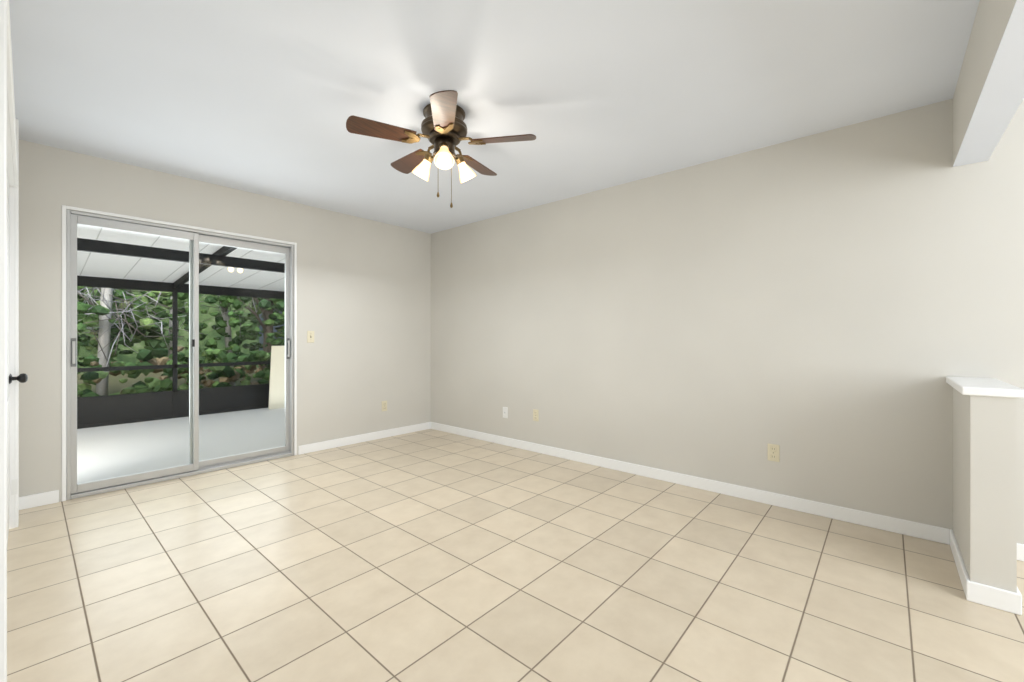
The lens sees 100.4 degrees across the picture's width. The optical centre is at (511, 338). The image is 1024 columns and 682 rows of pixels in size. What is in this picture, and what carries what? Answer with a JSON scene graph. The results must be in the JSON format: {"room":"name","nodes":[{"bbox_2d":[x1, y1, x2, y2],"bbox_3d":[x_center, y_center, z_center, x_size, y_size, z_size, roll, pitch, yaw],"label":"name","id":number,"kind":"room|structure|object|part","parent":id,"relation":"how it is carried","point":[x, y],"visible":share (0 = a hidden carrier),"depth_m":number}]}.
{"room":"empty living room","nodes":[
{"label":"empty living room","id":0,"kind":"room"},
{"bbox_2d":[19,139,430,501],"bbox_3d":[-2.180,-0.090,4.108,0.120,2.440,3.630,0,0,41],"label":"wall","id":1,"kind":"structure","parent":0,"point":[364,299],"depth_m":4.17},
{"bbox_2d":[19,496,22,509],"bbox_3d":[-3.130,1.087,2.694,0.320,0.085,0.013,0,0,41],"label":"baseboard","id":2,"kind":"structure","parent":1,"relation":"attached to","point":[20,498],"depth_m":2.81},
{"bbox_2d":[62,205,296,500],"bbox_3d":[-2.635,0.104,3.569,0.118,2.052,1.564,0,0,41],"label":"door frame","id":3,"kind":"structure","parent":1,"relation":"attached to","point":[72,217],"depth_m":3.46},
{"bbox_2d":[307,331,313,342],"bbox_3d":[-1.990,-0.015,4.221,0.017,0.115,0.070,0,0,41],"label":"light switch","id":4,"kind":"object","parent":1,"relation":"attached to","point":[310,336],"visible":1,"depth_m":4.22},
{"bbox_2d":[298,422,430,454],"bbox_3d":[-1.550,1.087,4.722,0.016,0.085,1.575,0,0,41],"label":"baseboard","id":5,"kind":"structure","parent":1,"relation":"attached to","point":[308,448],"depth_m":4.61},
{"bbox_2d":[382,401,386,410],"bbox_3d":[-1.448,0.770,4.842,0.010,0.115,0.070,0,0,41],"label":"electrical outlet","id":6,"kind":"object","parent":1,"relation":"attached to","point":[384,405],"visible":1,"depth_m":4.84},
{"bbox_2d":[9,0,979,233],"bbox_3d":[0.902,-1.360,1.397,8.330,0.100,3.630,0,0,41],"label":"ceiling","id":7,"kind":"structure","parent":0,"point":[266,97],"depth_m":2.19},
{"bbox_2d":[346,90,535,207],"bbox_3d":[-0.410,-1.026,2.503,1.004,0.569,1.028,0,0,41],"label":"ceiling fan","id":8,"kind":"object","parent":7,"relation":"hanging from","point":[443,124],"depth_m":2.39},
{"bbox_3d":[-0.385,-0.995,2.504,0.380,0.127,0.368,0,0,41],"label":"ceiling fan shades","id":9,"kind":"part","parent":8,"relation":"part of"},
{"bbox_2d":[7,429,1023,681],"bbox_3d":[0.902,1.180,1.397,8.330,0.100,3.630,0,0,41],"label":"floor","id":10,"kind":"structure","parent":0,"point":[429,555],"depth_m":1.97},
{"bbox_2d":[946,376,1023,614],"bbox_3d":[2.237,0.670,2.036,0.184,0.920,0.668,0,0,41],"label":"wall","id":11,"kind":"structure","parent":10,"relation":"on","point":[983,539],"depth_m":1.81},
{"bbox_2d":[431,99,1023,543],"bbox_3d":[2.106,-0.090,2.675,8.210,2.440,0.120,0,0,41],"label":"wall","id":12,"kind":"structure","parent":0,"point":[829,311],"depth_m":2.91},
{"bbox_2d":[503,407,507,417],"bbox_3d":[-0.074,0.785,4.504,0.070,0.115,0.014,0,0,41],"label":"jack","id":13,"kind":"object","parent":12,"relation":"attached to","point":[505,412],"visible":1,"depth_m":4.50},
{"bbox_2d":[533,409,538,420],"bbox_3d":[0.235,0.765,4.234,0.070,0.115,0.010,0,0,41],"label":"electrical outlet","id":14,"kind":"object","parent":12,"relation":"attached to","point":[535,415],"visible":1,"depth_m":4.23},
{"bbox_2d":[431,422,949,544],"bbox_3d":[0.687,1.087,3.836,4.547,0.085,0.013,0,0,41],"label":"baseboard","id":15,"kind":"structure","parent":12,"relation":"attached to","point":[906,527],"depth_m":3.02},
{"bbox_2d":[768,443,779,461],"bbox_3d":[1.769,0.775,2.885,0.070,0.115,0.010,0,0,41],"label":"electrical outlet","id":16,"kind":"object","parent":12,"relation":"attached to","point":[773,452],"visible":1,"depth_m":2.88},
{"bbox_2d":[953,0,1023,166],"bbox_3d":[1.338,-1.123,1.014,0.130,0.375,3.390,0,0,41],"label":"header","id":17,"kind":"object","parent":12,"relation":"attached to","point":[988,97],"visible":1,"depth_m":1.68},
{"bbox_2d":[1017,543,1023,561],"bbox_3d":[3.784,1.087,1.112,3.387,0.085,0.013,0,0,41],"label":"baseboard","id":18,"kind":"structure","parent":12,"relation":"attached to","point":[1020,547],"depth_m":2.16},
{"bbox_3d":[-0.212,-0.090,0.040,8.210,2.440,0.120,0,0,41],"label":"wall","id":19,"kind":"structure","parent":0,"visible":0},
{"bbox_2d":[0,0,18,681],"bbox_3d":[-2.170,-0.090,1.772,2.340,2.440,0.136,0,0,41],"label":"door frame","id":20,"kind":"structure","parent":19,"relation":"attached to","point":[9,143],"depth_m":1.06},
{"bbox_2d":[7,173,27,544],"bbox_3d":[-2.136,0.111,1.811,2.192,2.014,0.108,0,0,41],"label":"door","id":21,"kind":"structure","parent":19,"relation":"in","point":[22,378],"depth_m":2.29},
{"label":"outside","id":22,"kind":"structure","parent":0,"visible":0},
{"bbox_2d":[77,287,258,373],"bbox_3d":[-10.249,-4.220,11.677,11.186,11.300,31.950,0,0,41],"label":"forest","id":23,"kind":"object","parent":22,"point":[167,333],"depth_m":16.86},
{"bbox_2d":[77,367,259,396],"bbox_3d":[-10.623,1.340,12.005,16.190,0.180,32.000,0,0,41],"label":"ground","id":24,"kind":"structure","parent":22,"point":[133,382],"depth_m":12.61},
{"bbox_2d":[77,286,284,396],"bbox_3d":[-6.820,-1.869,9.021,6.330,8.450,16.607,0,0,41],"label":"foliage","id":25,"kind":"object","parent":24,"relation":"on","point":[167,377],"depth_m":7.80},
{"bbox_2d":[259,310,283,350],"bbox_3d":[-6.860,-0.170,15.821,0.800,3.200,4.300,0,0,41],"label":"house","id":26,"kind":"structure","parent":24,"relation":"on","point":[260,327],"depth_m":14.33},
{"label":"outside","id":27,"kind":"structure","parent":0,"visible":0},
{"bbox_2d":[77,408,284,483],"bbox_3d":[-3.594,1.210,5.158,3.390,0.120,8.200,0,0,41],"label":"floor","id":28,"kind":"structure","parent":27,"point":[154,440],"depth_m":4.75},
{"bbox_2d":[77,275,284,428],"bbox_3d":[-3.575,0.177,5.142,3.340,1.945,8.200,0,0,41],"label":"screen wall","id":29,"kind":"structure","parent":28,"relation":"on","point":[223,404],"depth_m":6.08},
{"bbox_2d":[77,238,284,287],"bbox_3d":[-3.560,-0.889,5.128,3.280,0.337,8.200,0,0,41],"label":"frame","id":30,"kind":"object","parent":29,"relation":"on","point":[219,258],"depth_m":4.08},
{"bbox_2d":[77,224,284,291],"bbox_3d":[-3.631,-0.954,5.191,3.490,0.349,8.200,0,0,41],"label":"roof","id":31,"kind":"structure","parent":30,"relation":"on","point":[105,271],"depth_m":5.14},
{"bbox_2d":[228,267,242,272],"bbox_3d":[-3.417,-0.868,5.269,0.176,0.119,0.176,-6,-4,41],"label":"lamp","id":32,"kind":"object","parent":31,"relation":"attached to","point":[232,270],"depth_m":5.27},
{"bbox_2d":[268,346,284,408],"bbox_3d":[-3.686,0.636,7.043,0.560,1.040,0.030,0,9,-45],"label":"board","id":33,"kind":"object","parent":28,"relation":"on","point":[277,370],"depth_m":6.91}
]}

